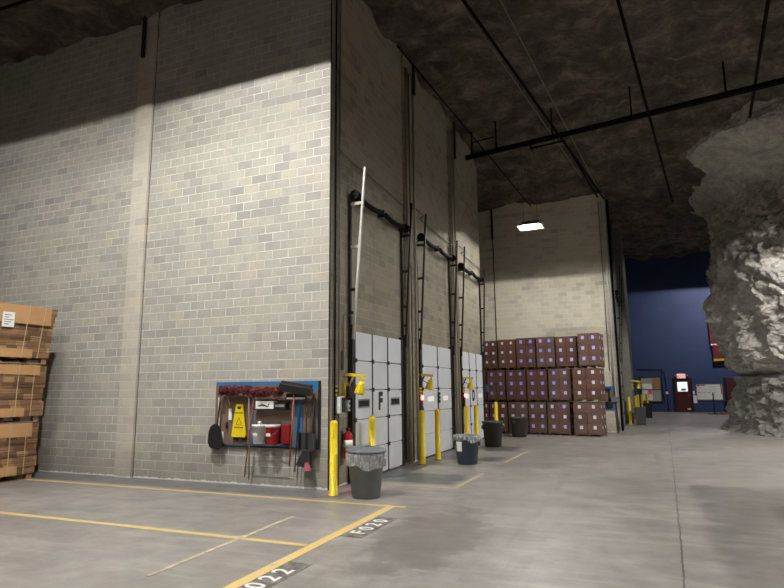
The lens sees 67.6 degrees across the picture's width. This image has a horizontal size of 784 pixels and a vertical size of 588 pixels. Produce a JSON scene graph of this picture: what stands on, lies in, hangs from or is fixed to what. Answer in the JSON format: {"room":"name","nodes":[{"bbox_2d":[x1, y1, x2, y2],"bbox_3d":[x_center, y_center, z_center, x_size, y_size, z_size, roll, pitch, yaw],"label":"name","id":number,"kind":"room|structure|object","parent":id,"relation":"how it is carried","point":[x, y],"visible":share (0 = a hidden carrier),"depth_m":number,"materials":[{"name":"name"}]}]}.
{"room":"underground warehouse","nodes":[
{"label":"underground warehouse","id":0,"kind":"room"},
{"bbox_2d":[0,0,330,489],"bbox_3d":[-7.184,-1.253,12.388,13.479,9.600,0.300,-4,-10,22],"label":"wall","id":1,"kind":"structure","parent":0,"point":[236,281],"depth_m":10.82,"materials":[{"name":"brick"}]},
{"bbox_2d":[114,12,158,477],"bbox_3d":[-4.859,-1.361,11.223,0.390,9.400,0.070,-4,-10,22],"label":"pillar","id":2,"kind":"structure","parent":1,"relation":"attached to","point":[128,386],"depth_m":11.07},
{"bbox_2d":[132,13,159,477],"bbox_3d":[-4.665,-1.273,11.153,0.012,9.200,0.011,-4,-10,22],"label":"trim","id":3,"kind":"structure","parent":1,"relation":"attached to","point":[159,13],"depth_m":11.07,"materials":[{"name":"metal"}]},
{"bbox_2d":[215,381,320,449],"bbox_3d":[-2.053,1.956,9.514,2.020,1.055,0.050,-4,-10,22],"label":"board","id":4,"kind":"object","parent":1,"relation":"attached to","point":[266,416],"visible":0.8,"depth_m":9.48,"materials":[{"name":"blue wood"}]},
{"bbox_2d":[208,393,223,449],"bbox_3d":[-2.922,2.118,9.743,0.300,0.924,0.049,-4,-10,22],"label":"shovel","id":5,"kind":"object","parent":4,"relation":"hanging from","point":[214,434],"visible":0.95,"depth_m":9.69,"materials":[{"name":"black plastic"}]},
{"bbox_2d":[217,385,251,478],"bbox_3d":[-2.573,2.232,9.532,0.654,1.486,0.176,-4,-10,22],"label":"mop","id":6,"kind":"object","parent":4,"relation":"hanging from","point":[227,390],"visible":0.98,"depth_m":9.54,"materials":[{"name":"fabric"}]},
{"bbox_2d":[231,404,246,440],"bbox_3d":[-2.506,2.112,9.623,0.290,0.590,0.054,-4,-10,22],"label":"sign","id":7,"kind":"object","parent":4,"relation":"hanging from","point":[239,428],"visible":1,"depth_m":9.60,"materials":[{"name":"yellow plastic"}]},
{"bbox_2d":[244,386,283,476],"bbox_3d":[-2.042,2.183,9.291,0.699,1.417,0.176,-4,-10,22],"label":"mop","id":8,"kind":"object","parent":4,"relation":"hanging from","point":[257,392],"visible":1,"depth_m":9.35,"materials":[{"name":"fabric"}]},
{"bbox_2d":[244,443,288,445],"bbox_3d":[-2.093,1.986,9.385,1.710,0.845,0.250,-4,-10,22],"label":"shelf","id":9,"kind":"object","parent":4,"relation":"attached to","point":[265,444],"visible":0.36,"depth_m":9.19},
{"bbox_2d":[251,424,265,443],"bbox_3d":[-2.120,2.235,9.353,0.248,0.302,0.253,-4,-10,22],"label":"bucket","id":10,"kind":"object","parent":9,"relation":"on","point":[259,432],"visible":0.84,"depth_m":9.26,"materials":[{"name":"white paint"}]},
{"bbox_2d":[265,424,280,444],"bbox_3d":[-1.889,2.217,9.258,0.248,0.302,0.253,-4,-10,22],"label":"bucket","id":11,"kind":"object","parent":9,"relation":"on","point":[272,430],"visible":1,"depth_m":9.17,"materials":[{"name":"red plastic"}]},
{"bbox_2d":[281,424,290,443],"bbox_3d":[-1.663,2.210,9.242,0.150,0.300,0.090,-4,-10,22],"label":"container","id":12,"kind":"object","parent":9,"relation":"on","point":[286,428],"visible":0.8,"depth_m":9.20,"materials":[{"name":"plastic"}]},
{"bbox_2d":[253,409,290,409],"bbox_3d":[-1.927,1.847,9.380,0.630,0.015,0.153,-4,-10,22],"label":"shelf","id":13,"kind":"object","parent":4,"relation":"attached to","point":[253,409],"visible":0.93,"depth_m":9.30,"materials":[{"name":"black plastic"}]},
{"bbox_2d":[256,401,277,408],"bbox_3d":[-2.019,1.784,9.417,0.340,0.120,0.129,-4,-10,22],"label":"glove box","id":14,"kind":"object","parent":13,"relation":"on","point":[259,404],"visible":0.96,"depth_m":9.36,"materials":[{"name":"white paper"}]},
{"bbox_2d":[279,380,312,465],"bbox_3d":[-1.498,1.998,9.078,0.570,1.306,0.100,-4,-10,22],"label":"push broom","id":15,"kind":"object","parent":4,"relation":"hanging from","point":[284,386],"visible":1,"depth_m":9.10,"materials":[{"name":"black plastic"}]},
{"bbox_2d":[286,393,305,471],"bbox_3d":[-1.505,2.154,9.123,0.340,1.190,0.060,-4,-10,22],"label":"squeegee","id":16,"kind":"object","parent":4,"relation":"hanging from","point":[289,395],"visible":0.82,"depth_m":9.15,"materials":[{"name":"black plastic"}]},
{"bbox_2d":[296,396,311,470],"bbox_3d":[-1.347,2.140,9.020,0.248,1.120,0.150,-4,-10,22],"label":"dustpan","id":17,"kind":"object","parent":4,"relation":"hanging from","point":[305,460],"visible":0.98,"depth_m":8.95,"materials":[{"name":"black plastic"}]},
{"bbox_2d":[297,393,315,451],"bbox_3d":[-1.313,1.990,9.093,0.280,0.880,0.108,-4,-10,22],"label":"dustpan","id":18,"kind":"object","parent":4,"relation":"hanging from","point":[311,437],"visible":0.98,"depth_m":9.06,"materials":[{"name":"grey plastic"}]},
{"bbox_2d":[0,412,783,587],"bbox_3d":[5.011,3.894,14.005,34.000,0.300,46.500,-4,-10,22],"label":"floor","id":19,"kind":"structure","parent":0,"point":[675,499],"depth_m":6.68,"materials":[{"name":"concrete"}]},
{"bbox_2d":[0,422,38,482],"bbox_3d":[-7.240,2.713,9.909,1.151,0.989,1.817,-4,-10,22],"label":"bundle","id":20,"kind":"object","parent":19,"relation":"on","point":[18,441],"visible":0.97,"depth_m":10.22,"materials":[{"name":"cardboard"}]},
{"bbox_2d":[0,364,46,423],"bbox_3d":[-7.232,1.727,10.110,1.151,1.019,1.830,-4,-10,22],"label":"bundle","id":21,"kind":"object","parent":20,"relation":"on","point":[21,386],"visible":1,"depth_m":10.35,"materials":[{"name":"cardboard"}]},
{"bbox_2d":[0,302,57,364],"bbox_3d":[-7.210,0.699,10.271,1.212,1.039,2.006,-4,-10,22],"label":"bundle","id":22,"kind":"object","parent":21,"relation":"on","point":[25,331],"visible":0.94,"depth_m":10.45,"materials":[{"name":"cardboard"}]},
{"bbox_2d":[0,511,308,545],"bbox_3d":[-6.759,2.943,8.252,12.830,0.002,0.075,-4,-10,22],"label":"floor marking","id":23,"kind":"object","parent":19,"relation":"on","point":[21,514],"depth_m":6.52,"materials":[{"name":"yellow paint"}]},
{"bbox_2d":[10,477,405,507],"bbox_3d":[-5.845,3.227,10.091,13.070,0.002,0.075,-4,-10,22],"label":"floor marking","id":24,"kind":"object","parent":19,"relation":"on","point":[10,477],"depth_m":8.72,"materials":[{"name":"yellow paint"}]},
{"bbox_2d":[145,516,294,575],"bbox_3d":[-1.626,2.532,6.009,0.050,0.003,2.402,-4,-10,20],"label":"floor marking","id":25,"kind":"object","parent":19,"relation":"on","point":[275,523],"depth_m":5.71,"materials":[{"name":"yellow paint"}]},
{"bbox_2d":[238,561,312,587],"bbox_3d":[-1.034,2.319,4.714,0.250,0.005,1.120,-4,-10,22],"label":"stencilled number","id":26,"kind":"object","parent":19,"relation":"on","point":[275,576],"visible":1,"depth_m":4.87,"materials":[{"name":"white paint"}]},
{"bbox_2d":[223,506,393,587],"bbox_3d":[-0.793,2.481,5.739,0.110,0.004,4.140,-4,-10,22],"label":"floor marking","id":27,"kind":"object","parent":19,"relation":"on","point":[254,575],"depth_m":5.58,"materials":[{"name":"yellow paint"}]},
{"bbox_2d":[327,420,339,496],"bbox_3d":[-0.854,2.391,8.556,0.180,1.070,0.180,-4,-10,22],"label":"bollard","id":28,"kind":"object","parent":19,"relation":"on","point":[333,475],"visible":1,"depth_m":8.51,"materials":[{"name":"metal"}]},
{"bbox_2d":[346,444,385,498],"bbox_3d":[-0.376,2.537,8.406,0.591,0.724,0.599,-4,-10,22],"label":"waste bin","id":29,"kind":"object","parent":19,"relation":"on","point":[366,463],"visible":1,"depth_m":8.21,"materials":[{"name":"grey plastic"}]},
{"bbox_2d":[341,517,397,537],"bbox_3d":[-0.238,2.605,6.559,0.250,0.005,0.980,-4,-10,22],"label":"stencilled number","id":30,"kind":"object","parent":19,"relation":"on","point":[375,524],"visible":1,"depth_m":6.50,"materials":[{"name":"white paint"}]},
{"bbox_2d":[369,416,374,445],"bbox_3d":[-0.337,2.599,9.896,0.180,1.070,0.180,-4,-10,22],"label":"bollard","id":31,"kind":"object","parent":19,"relation":"on","point":[371,418],"visible":0.41,"depth_m":9.89,"materials":[{"name":"metal"}]},
{"bbox_2d":[419,410,426,464],"bbox_3d":[0.618,2.911,11.911,0.180,1.070,0.180,-4,-10,22],"label":"bollard","id":32,"kind":"object","parent":19,"relation":"on","point":[421,413],"visible":1,"depth_m":11.86,"materials":[{"name":"metal"}]},
{"bbox_2d":[434,409,441,459],"bbox_3d":[0.984,3.020,12.617,0.180,1.070,0.180,-4,-10,22],"label":"bollard","id":33,"kind":"object","parent":19,"relation":"on","point":[437,411],"visible":1,"depth_m":12.57,"materials":[{"name":"metal"}]},
{"bbox_2d":[464,406,468,433],"bbox_3d":[1.854,3.312,14.507,0.180,1.070,0.180,-4,-10,22],"label":"bollard","id":34,"kind":"object","parent":19,"relation":"on","point":[466,409],"visible":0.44,"depth_m":14.50,"materials":[{"name":"metal"}]},
{"bbox_2d":[453,434,480,464],"bbox_3d":[1.519,3.148,11.874,0.567,0.572,0.575,-2,-9,11],"label":"waste bin","id":35,"kind":"object","parent":19,"relation":"on","point":[466,445],"visible":1,"depth_m":11.69,"materials":[{"name":"plastic"}]},
{"bbox_2d":[474,405,480,446],"bbox_3d":[2.201,3.422,15.220,0.180,1.070,0.180,-4,-10,22],"label":"bollard","id":36,"kind":"object","parent":19,"relation":"on","point":[476,414],"visible":0.66,"depth_m":15.20,"materials":[{"name":"metal"}]},
{"bbox_2d":[481,421,503,446],"bbox_3d":[2.632,3.645,15.277,0.580,0.640,0.560,0,-9,-6],"label":"waste bin","id":37,"kind":"object","parent":19,"relation":"on","point":[492,430],"visible":1,"depth_m":15.08,"materials":[{"name":"grey plastic"}]},
{"bbox_2d":[490,401,514,433],"bbox_3d":[3.774,4.174,19.864,0.610,1.016,0.952,-5,-10,28],"label":"load","id":38,"kind":"object","parent":19,"relation":"on","point":[503,410],"visible":0.5,"depth_m":19.43,"materials":[{"name":"brown cardboard"}]},
{"bbox_2d":[487,370,506,400],"bbox_3d":[3.720,3.147,20.054,0.630,1.016,0.952,-5,-10,28],"label":"load","id":39,"kind":"object","parent":38,"relation":"on","point":[496,380],"visible":0.7,"depth_m":19.64,"materials":[{"name":"brown cardboard"}]},
{"bbox_2d":[484,341,502,370],"bbox_3d":[3.568,2.150,20.302,0.500,0.976,0.952,-5,-10,28],"label":"load","id":40,"kind":"object","parent":39,"relation":"on","point":[491,362],"visible":0.69,"depth_m":19.89,"materials":[{"name":"brown cardboard"}]},
{"bbox_2d":[509,416,527,436],"bbox_3d":[3.918,4.096,18.063,0.580,0.600,0.600,-9,-12,43],"label":"waste bin","id":41,"kind":"object","parent":19,"relation":"on","point":[518,424],"visible":1,"depth_m":17.85,"materials":[{"name":"grey plastic"}]},
{"bbox_2d":[508,401,529,433],"bbox_3d":[4.352,4.104,19.516,0.679,1.032,0.983,-5,-10,28],"label":"load","id":42,"kind":"object","parent":19,"relation":"on","point":[519,408],"visible":0.5,"depth_m":19.14,"materials":[{"name":"brown cardboard"}]},
{"bbox_2d":[506,370,531,400],"bbox_3d":[4.315,3.083,19.694,0.670,1.016,0.952,-5,-10,28],"label":"load","id":43,"kind":"object","parent":42,"relation":"on","point":[516,380],"visible":0.75,"depth_m":19.29,"materials":[{"name":"brown cardboard"}]},
{"bbox_2d":[498,339,523,369],"bbox_3d":[4.067,2.087,20.000,0.600,0.996,0.952,-5,-10,28],"label":"load","id":44,"kind":"object","parent":43,"relation":"on","point":[507,356],"visible":0.77,"depth_m":19.59,"materials":[{"name":"brown cardboard"}]},
{"bbox_2d":[529,402,548,434],"bbox_3d":[4.903,4.046,19.181,0.600,1.032,0.983,-5,-10,28],"label":"load","id":45,"kind":"object","parent":19,"relation":"on","point":[538,414],"visible":0.8,"depth_m":18.77,"materials":[{"name":"brown cardboard"}]},
{"bbox_2d":[526,369,549,400],"bbox_3d":[4.914,3.019,19.330,0.660,1.016,0.952,-5,-10,28],"label":"load","id":46,"kind":"object","parent":45,"relation":"on","point":[537,380],"visible":0.74,"depth_m":18.92,"materials":[{"name":"brown cardboard"}]},
{"bbox_2d":[516,338,537,369],"bbox_3d":[4.623,2.017,19.665,0.630,1.016,0.952,-5,-10,28],"label":"load","id":47,"kind":"object","parent":46,"relation":"on","point":[526,352],"visible":0.8,"depth_m":19.26,"materials":[{"name":"brown cardboard"}]},
{"bbox_2d":[547,402,574,435],"bbox_3d":[5.481,3.984,18.831,0.741,1.032,0.982,-5,-10,28],"label":"load","id":48,"kind":"object","parent":19,"relation":"on","point":[560,414],"visible":0.89,"depth_m":18.43,"materials":[{"name":"brown cardboard"}]},
{"bbox_2d":[548,368,573,401],"bbox_3d":[5.535,2.940,18.957,0.731,1.042,0.983,-5,-10,28],"label":"load","id":49,"kind":"object","parent":48,"relation":"on","point":[560,381],"visible":0.84,"depth_m":18.55,"materials":[{"name":"brown cardboard"}]},
{"bbox_2d":[536,336,561,368],"bbox_3d":[5.184,1.950,19.327,0.619,1.032,0.983,-5,-10,28],"label":"load","id":50,"kind":"object","parent":49,"relation":"on","point":[545,346],"visible":0.69,"depth_m":18.92,"materials":[{"name":"brown cardboard"}]},
{"bbox_2d":[555,336,579,368],"bbox_3d":[5.752,1.906,18.978,0.650,0.996,0.952,-5,-10,28],"label":"load","id":51,"kind":"object","parent":49,"relation":"on","point":[567,356],"visible":0.83,"depth_m":18.57,"materials":[{"name":"brown cardboard"}]},
{"bbox_2d":[573,402,606,436],"bbox_3d":[6.197,3.892,18.300,0.838,1.032,0.982,-5,-10,28],"label":"load","id":52,"kind":"object","parent":19,"relation":"on","point":[589,417],"visible":1,"depth_m":17.92,"materials":[{"name":"brown cardboard"}]},
{"bbox_2d":[572,368,605,401],"bbox_3d":[6.212,2.860,18.448,0.810,1.026,0.952,-5,-10,28],"label":"load","id":53,"kind":"object","parent":52,"relation":"on","point":[588,383],"visible":1,"depth_m":18.07,"materials":[{"name":"brown cardboard"}]},
{"bbox_2d":[577,333,604,367],"bbox_3d":[6.314,1.794,18.549,0.659,1.072,0.983,-5,-10,28],"label":"load","id":54,"kind":"object","parent":53,"relation":"on","point":[590,345],"visible":1,"depth_m":18.17,"materials":[{"name":"brown cardboard"}]},
{"bbox_2d":[634,407,645,424],"bbox_3d":[9.734,4.766,22.893,0.430,0.680,0.430,-4,-10,22],"label":"bin","id":55,"kind":"object","parent":19,"relation":"on","point":[640,412],"visible":0.99,"depth_m":22.73,"materials":[{"name":"grey plastic"}]},
{"bbox_2d":[0,0,783,260],"bbox_3d":[4.912,-5.787,15.549,34.000,3.694,46.500,-4,-10,22],"label":"ceiling","id":56,"kind":"structure","parent":0,"point":[579,49],"depth_m":14.13,"materials":[{"name":"stone"}]},
{"bbox_2d":[140,16,146,57],"bbox_3d":[-4.987,-5.370,11.795,0.060,1.300,0.060,-4,-10,22],"label":"bar","id":57,"kind":"object","parent":56,"relation":"hanging from","point":[144,24],"visible":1,"depth_m":11.74,"materials":[{"name":"metal"}]},
{"bbox_2d":[517,145,543,230],"bbox_3d":[4.143,-3.313,17.744,0.716,2.672,0.552,-4,-10,22],"label":"hanging lamp","id":58,"kind":"object","parent":56,"relation":"hanging from","point":[534,224],"visible":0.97,"depth_m":17.64,"materials":[{"name":"white"}]},
{"bbox_2d":[465,61,783,197],"bbox_3d":[7.423,-4.854,14.788,6.094,1.269,10.144,5,-11,-33],"label":"sprinkler","id":59,"kind":"object","parent":56,"relation":"hanging from","point":[779,81],"visible":0.89,"depth_m":14.91,"materials":[{"name":"black metal"}]},
{"bbox_2d":[397,45,530,206],"bbox_3d":[2.546,-4.226,16.754,0.034,0.886,9.964,-6,-10,29],"label":"conduit","id":60,"kind":"object","parent":59,"relation":"attached to","point":[399,48],"visible":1,"depth_m":15.01,"materials":[{"name":"black metal"}]},
{"bbox_2d":[458,0,581,177],"bbox_3d":[3.451,-4.651,14.458,0.019,0.470,10.398,-6,-10,30],"label":"conduit","id":61,"kind":"object","parent":59,"relation":"attached to","point":[458,0],"visible":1,"depth_m":13.08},
{"bbox_2d":[461,0,604,198],"bbox_3d":[4.101,-4.368,15.071,0.061,0.534,12.537,-6,-11,31],"label":"branch","id":62,"kind":"object","parent":59,"relation":"attached to","point":[465,3],"visible":1,"depth_m":12.90,"materials":[{"name":"black metal"}]},
{"bbox_2d":[500,0,598,189],"bbox_3d":[4.372,-4.469,15.025,0.023,0.674,12.163,-5,-10,28],"label":"conduit","id":63,"kind":"object","parent":59,"relation":"attached to","point":[500,0],"visible":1,"depth_m":13.27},
{"bbox_2d":[616,0,672,202],"bbox_3d":[6.558,-4.393,14.851,0.061,0.664,13.192,-6,-10,29],"label":"branch","id":64,"kind":"object","parent":59,"relation":"attached to","point":[618,2],"visible":1,"depth_m":13.17,"materials":[{"name":"black metal"}]},
{"bbox_2d":[748,0,770,117],"bbox_3d":[7.495,-5.090,11.871,0.067,0.190,7.229,-5,-10,27],"label":"branch","id":65,"kind":"object","parent":59,"relation":"attached to","point":[767,5],"visible":1,"depth_m":12.08,"materials":[{"name":"black metal"}]},
{"bbox_2d":[329,0,481,486],"bbox_3d":[0.758,-1.035,14.259,0.300,9.600,9.929,-4,-10,22],"label":"wall","id":66,"kind":"structure","parent":0,"point":[371,98],"depth_m":11.91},
{"bbox_2d":[327,0,331,489],"bbox_3d":[-1.019,-1.597,9.667,0.016,9.300,0.032,-4,-10,22],"label":"trim","id":67,"kind":"structure","parent":66,"relation":"attached to","point":[331,0],"depth_m":9.52,"materials":[{"name":"metal"}]},
{"bbox_2d":[333,0,337,419],"bbox_3d":[-0.940,-1.393,9.751,0.032,8.880,0.030,-4,-10,22],"label":"vertical pipe","id":68,"kind":"object","parent":66,"relation":"attached to","point":[334,407],"visible":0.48,"depth_m":9.71,"materials":[{"name":"black metal"}]},
{"bbox_2d":[338,0,340,485],"bbox_3d":[-0.886,-1.373,9.879,0.026,8.880,0.025,-4,-10,22],"label":"vertical pipe","id":69,"kind":"object","parent":66,"relation":"attached to","point":[340,0],"visible":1,"depth_m":9.78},
{"bbox_2d":[335,397,344,413],"bbox_3d":[-0.834,1.774,9.357,0.112,0.260,0.170,-4,-10,22],"label":"control box","id":70,"kind":"object","parent":66,"relation":"attached to","point":[340,401],"visible":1,"depth_m":9.29,"materials":[{"name":"white paint"}]},
{"bbox_2d":[342,428,355,459],"bbox_3d":[-0.705,2.414,9.439,0.197,0.500,0.155,-4,-10,22],"label":"fire extinguisher","id":71,"kind":"object","parent":66,"relation":"attached to","point":[347,438],"visible":0.78,"depth_m":9.39,"materials":[{"name":"red metal"}]},
{"bbox_2d":[343,373,365,397],"bbox_3d":[-0.615,1.503,9.653,0.364,0.404,0.180,-3,-9,12],"label":"light","id":72,"kind":"object","parent":66,"relation":"attached to","point":[360,389],"visible":0.96,"depth_m":9.61,"materials":[{"name":"yellow metal"}]},
{"bbox_2d":[348,167,365,483],"bbox_3d":[-0.581,0.431,9.908,0.327,5.361,0.050,-4,-10,22],"label":"door track","id":73,"kind":"object","parent":66,"relation":"attached to","point":[351,327],"visible":0.93,"depth_m":9.99,"materials":[{"name":"metal"}]},
{"bbox_2d":[353,331,404,470],"bbox_3d":[-0.234,1.992,10.797,0.088,2.550,2.290,-4,-10,22],"label":"door","id":74,"kind":"structure","parent":66,"relation":"in","point":[372,348],"depth_m":10.90,"materials":[{"name":"white metal"}]},
{"bbox_2d":[350,190,409,232],"bbox_3d":[-0.190,-1.558,11.379,0.205,0.185,2.560,-4,-10,22],"label":"shaft","id":75,"kind":"object","parent":66,"relation":"attached to","point":[355,195],"visible":0.96,"depth_m":11.16,"materials":[{"name":"metal"}]},
{"bbox_2d":[400,203,412,464],"bbox_3d":[0.335,0.745,12.126,0.278,5.421,0.050,-4,-10,22],"label":"door track","id":76,"kind":"object","parent":66,"relation":"attached to","point":[406,306],"visible":0.9,"depth_m":12.20,"materials":[{"name":"metal"}]},
{"bbox_2d":[404,68,412,462],"bbox_3d":[0.357,-0.846,12.627,0.064,8.680,0.064,-4,-10,22],"label":"riser pipe","id":77,"kind":"object","parent":66,"relation":"attached to","point":[405,69],"visible":0.82,"depth_m":12.48,"materials":[{"name":"metal"}]},
{"bbox_2d":[401,52,417,463],"bbox_3d":[0.379,-1.095,12.909,0.060,9.300,0.580,-4,-10,22],"label":"trim","id":78,"kind":"structure","parent":66,"relation":"attached to","point":[405,63],"depth_m":12.83,"materials":[{"name":"metal"}]},
{"bbox_2d":[338,148,480,269],"bbox_3d":[1.045,-1.645,14.330,0.208,0.368,9.651,-4,-10,22],"label":"conduit","id":79,"kind":"object","parent":66,"relation":"attached to","point":[344,153],"visible":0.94,"depth_m":12.51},
{"bbox_2d":[408,72,414,460],"bbox_3d":[0.416,-0.816,12.817,0.032,8.680,0.032,-4,-10,22],"label":"vertical conduit","id":80,"kind":"object","parent":66,"relation":"attached to","point":[408,72],"visible":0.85,"depth_m":12.65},
{"bbox_2d":[411,78,419,459],"bbox_3d":[0.526,-0.780,13.050,0.052,8.680,0.052,-4,-10,22],"label":"riser pipe","id":81,"kind":"object","parent":66,"relation":"attached to","point":[413,127],"visible":0.95,"depth_m":12.96,"materials":[{"name":"metal"}]},
{"bbox_2d":[416,214,426,394],"bbox_3d":[0.684,0.872,12.946,0.278,5.421,0.050,-4,-10,22],"label":"door track","id":82,"kind":"object","parent":66,"relation":"attached to","point":[420,329],"visible":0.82,"depth_m":13.07,"materials":[{"name":"metal"}]},
{"bbox_2d":[417,233,455,260],"bbox_3d":[1.125,-1.119,14.473,0.205,0.185,2.580,-4,-10,22],"label":"shaft","id":83,"kind":"object","parent":66,"relation":"attached to","point":[420,236],"visible":0.97,"depth_m":14.28,"materials":[{"name":"metal"}]},
{"bbox_2d":[421,344,453,456],"bbox_3d":[1.075,2.469,13.866,0.091,2.550,2.350,-4,-10,22],"label":"door","id":84,"kind":"structure","parent":66,"relation":"in","point":[435,357],"depth_m":13.93,"materials":[{"name":"white metal"}]},
{"bbox_2d":[446,117,459,447],"bbox_3d":[1.655,-0.630,15.906,0.060,9.300,0.400,-4,-10,22],"label":"trim","id":85,"kind":"structure","parent":66,"relation":"attached to","point":[448,122],"depth_m":15.89,"materials":[{"name":"metal"}]},
{"bbox_2d":[448,241,457,447],"bbox_3d":[1.654,1.245,15.220,0.278,5.381,0.050,-4,-10,22],"label":"door track","id":86,"kind":"object","parent":66,"relation":"attached to","point":[449,265],"visible":0.89,"depth_m":15.31,"materials":[{"name":"metal"}]},
{"bbox_2d":[449,127,459,434],"bbox_3d":[1.668,-0.368,15.706,0.064,8.680,0.064,-4,-10,22],"label":"riser pipe","id":87,"kind":"object","parent":66,"relation":"attached to","point":[450,141],"visible":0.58,"depth_m":15.71,"materials":[{"name":"metal"}]},
{"bbox_2d":[452,131,461,433],"bbox_3d":[1.768,-0.328,15.964,0.052,8.680,0.052,-4,-10,22],"label":"riser pipe","id":88,"kind":"object","parent":66,"relation":"attached to","point":[452,131],"visible":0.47,"depth_m":15.86,"materials":[{"name":"metal"}]},
{"bbox_2d":[457,246,464,433],"bbox_3d":[1.933,1.347,15.876,0.278,5.381,0.050,-4,-10,22],"label":"door track","id":89,"kind":"object","parent":66,"relation":"attached to","point":[463,269],"visible":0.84,"depth_m":15.92,"materials":[{"name":"metal"}]},
{"bbox_2d":[458,263,484,281],"bbox_3d":[2.353,-0.613,17.346,0.205,0.185,2.450,-4,-10,22],"label":"shaft","id":90,"kind":"object","parent":66,"relation":"attached to","point":[460,265],"visible":0.96,"depth_m":17.35,"materials":[{"name":"metal"}]},
{"bbox_2d":[460,352,484,438],"bbox_3d":[2.320,2.923,16.795,0.088,2.550,2.420,-4,-10,22],"label":"door","id":91,"kind":"structure","parent":66,"relation":"in","point":[470,361],"depth_m":16.96,"materials":[{"name":"white metal"}]},
{"bbox_2d":[479,269,485,420],"bbox_3d":[2.864,1.789,18.134,0.208,5.201,0.050,-4,-10,22],"label":"door track","id":92,"kind":"object","parent":66,"relation":"attached to","point":[483,283],"visible":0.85,"depth_m":18.26,"materials":[{"name":"metal"}]},
{"bbox_2d":[478,193,618,431],"bbox_3d":[-0.424,0.639,23.413,17.259,9.200,0.300,-4,-10,22],"label":"wall","id":93,"kind":"structure","parent":0,"point":[549,279],"depth_m":20.92,"materials":[{"name":"brick"}]},
{"bbox_2d":[598,204,609,370],"bbox_3d":[7.268,-0.324,20.088,0.034,5.900,0.024,-4,-10,22],"label":"vertical conduit","id":94,"kind":"object","parent":93,"relation":"attached to","point":[598,204],"visible":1,"depth_m":20.07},
{"bbox_2d":[604,386,615,409],"bbox_3d":[7.251,3.474,19.520,0.360,0.780,0.034,-4,-10,22],"label":"board","id":95,"kind":"object","parent":93,"relation":"attached to","point":[612,394],"visible":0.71,"depth_m":19.50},
{"bbox_2d":[600,201,620,430],"bbox_3d":[7.368,0.625,19.855,0.260,7.851,0.100,-4,-10,22],"label":"vertical pipe","id":96,"kind":"object","parent":93,"relation":"attached to","point":[613,399],"visible":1,"depth_m":19.70,"materials":[{"name":"metal"}]},
{"bbox_2d":[603,193,620,431],"bbox_3d":[7.471,0.458,19.923,0.042,8.300,0.042,-4,-10,22],"label":"trim","id":97,"kind":"structure","parent":93,"relation":"attached to","point":[603,193],"depth_m":19.92,"materials":[{"name":"metal"}]},
{"bbox_2d":[605,202,620,425],"bbox_3d":[10.469,0.524,27.520,0.300,10.500,16.199,-4,-10,22],"label":"wall","id":98,"kind":"structure","parent":0,"point":[605,202],"depth_m":20.56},
{"bbox_2d":[605,199,623,430],"bbox_3d":[7.726,0.611,20.330,0.074,8.080,0.074,8,-13,-44],"label":"vertical pipe","id":99,"kind":"object","parent":98,"relation":"attached to","point":[606,200],"visible":1,"depth_m":20.27,"materials":[{"name":"black metal"}]},
{"bbox_2d":[608,207,624,428],"bbox_3d":[8.114,0.752,21.241,0.060,8.080,0.060,-4,-10,22],"label":"vertical pipe","id":100,"kind":"object","parent":98,"relation":"attached to","point":[608,207],"visible":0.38,"depth_m":21.19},
{"bbox_2d":[610,221,625,424],"bbox_3d":[8.890,1.035,23.062,0.070,8.080,0.070,-4,-10,22],"label":"vertical pipe","id":101,"kind":"object","parent":98,"relation":"attached to","point":[610,221],"visible":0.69,"depth_m":23.18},
{"bbox_2d":[612,230,634,423],"bbox_3d":[9.610,1.111,24.473,0.400,8.400,0.450,-4,-10,22],"label":"trim","id":102,"kind":"structure","parent":98,"relation":"attached to","point":[618,260],"depth_m":24.18,"materials":[{"name":"concrete"}]},
{"bbox_2d":[621,242,634,418],"bbox_3d":[10.987,1.612,27.706,0.400,8.400,0.450,-4,-10,22],"label":"trim","id":103,"kind":"structure","parent":98,"relation":"attached to","point":[621,242],"depth_m":27.46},
{"bbox_2d":[623,256,634,405],"bbox_3d":[12.422,2.135,31.076,0.400,8.400,0.450,-4,-10,22],"label":"trim","id":104,"kind":"structure","parent":98,"relation":"attached to","point":[623,256],"depth_m":30.90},
{"bbox_2d":[625,252,739,411],"bbox_3d":[21.381,0.855,31.879,17.040,11.000,0.300,-4,-10,22],"label":"wall","id":105,"kind":"structure","parent":0,"point":[669,331],"depth_m":33.80,"materials":[{"name":"paint"}]},
{"bbox_2d":[640,376,662,401],"bbox_3d":[14.927,5.494,33.710,1.134,1.459,0.060,-4,-10,22],"label":"bulletin board","id":106,"kind":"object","parent":105,"relation":"in","point":[656,392],"depth_m":33.64,"materials":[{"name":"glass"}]},
{"bbox_2d":[673,378,694,411],"bbox_3d":[16.435,5.704,33.005,0.964,1.879,0.115,-4,-10,22],"label":"door","id":107,"kind":"structure","parent":105,"relation":"in","point":[682,387],"depth_m":33.01,"materials":[{"name":"red"}]},
{"bbox_2d":[696,384,722,399],"bbox_3d":[17.659,5.448,32.562,1.294,0.882,0.045,-4,-10,22],"label":"whiteboard","id":108,"kind":"object","parent":105,"relation":"attached to","point":[704,391],"visible":0.99,"depth_m":32.56,"materials":[{"name":"white paint"}]},
{"bbox_2d":[708,325,725,360],"bbox_3d":[18.947,2.271,32.344,2.480,2.800,0.320,-4,-10,22],"label":"sign","id":109,"kind":"object","parent":105,"relation":"attached to","point":[717,356],"visible":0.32,"depth_m":32.49,"materials":[{"name":"red plastic"}]},
{"bbox_2d":[723,377,736,400],"bbox_3d":[18.780,5.516,32.060,0.956,1.903,0.070,-4,-10,22],"label":"door","id":110,"kind":"structure","parent":105,"relation":"in","point":[729,383],"depth_m":32.19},
{"bbox_2d":[686,97,783,437],"bbox_3d":[16.372,-0.823,17.226,14.193,9.900,9.987,-4,-10,22],"label":"rock pillar","id":111,"kind":"structure","parent":0,"point":[740,196],"depth_m":17.64,"materials":[{"name":"stone"}]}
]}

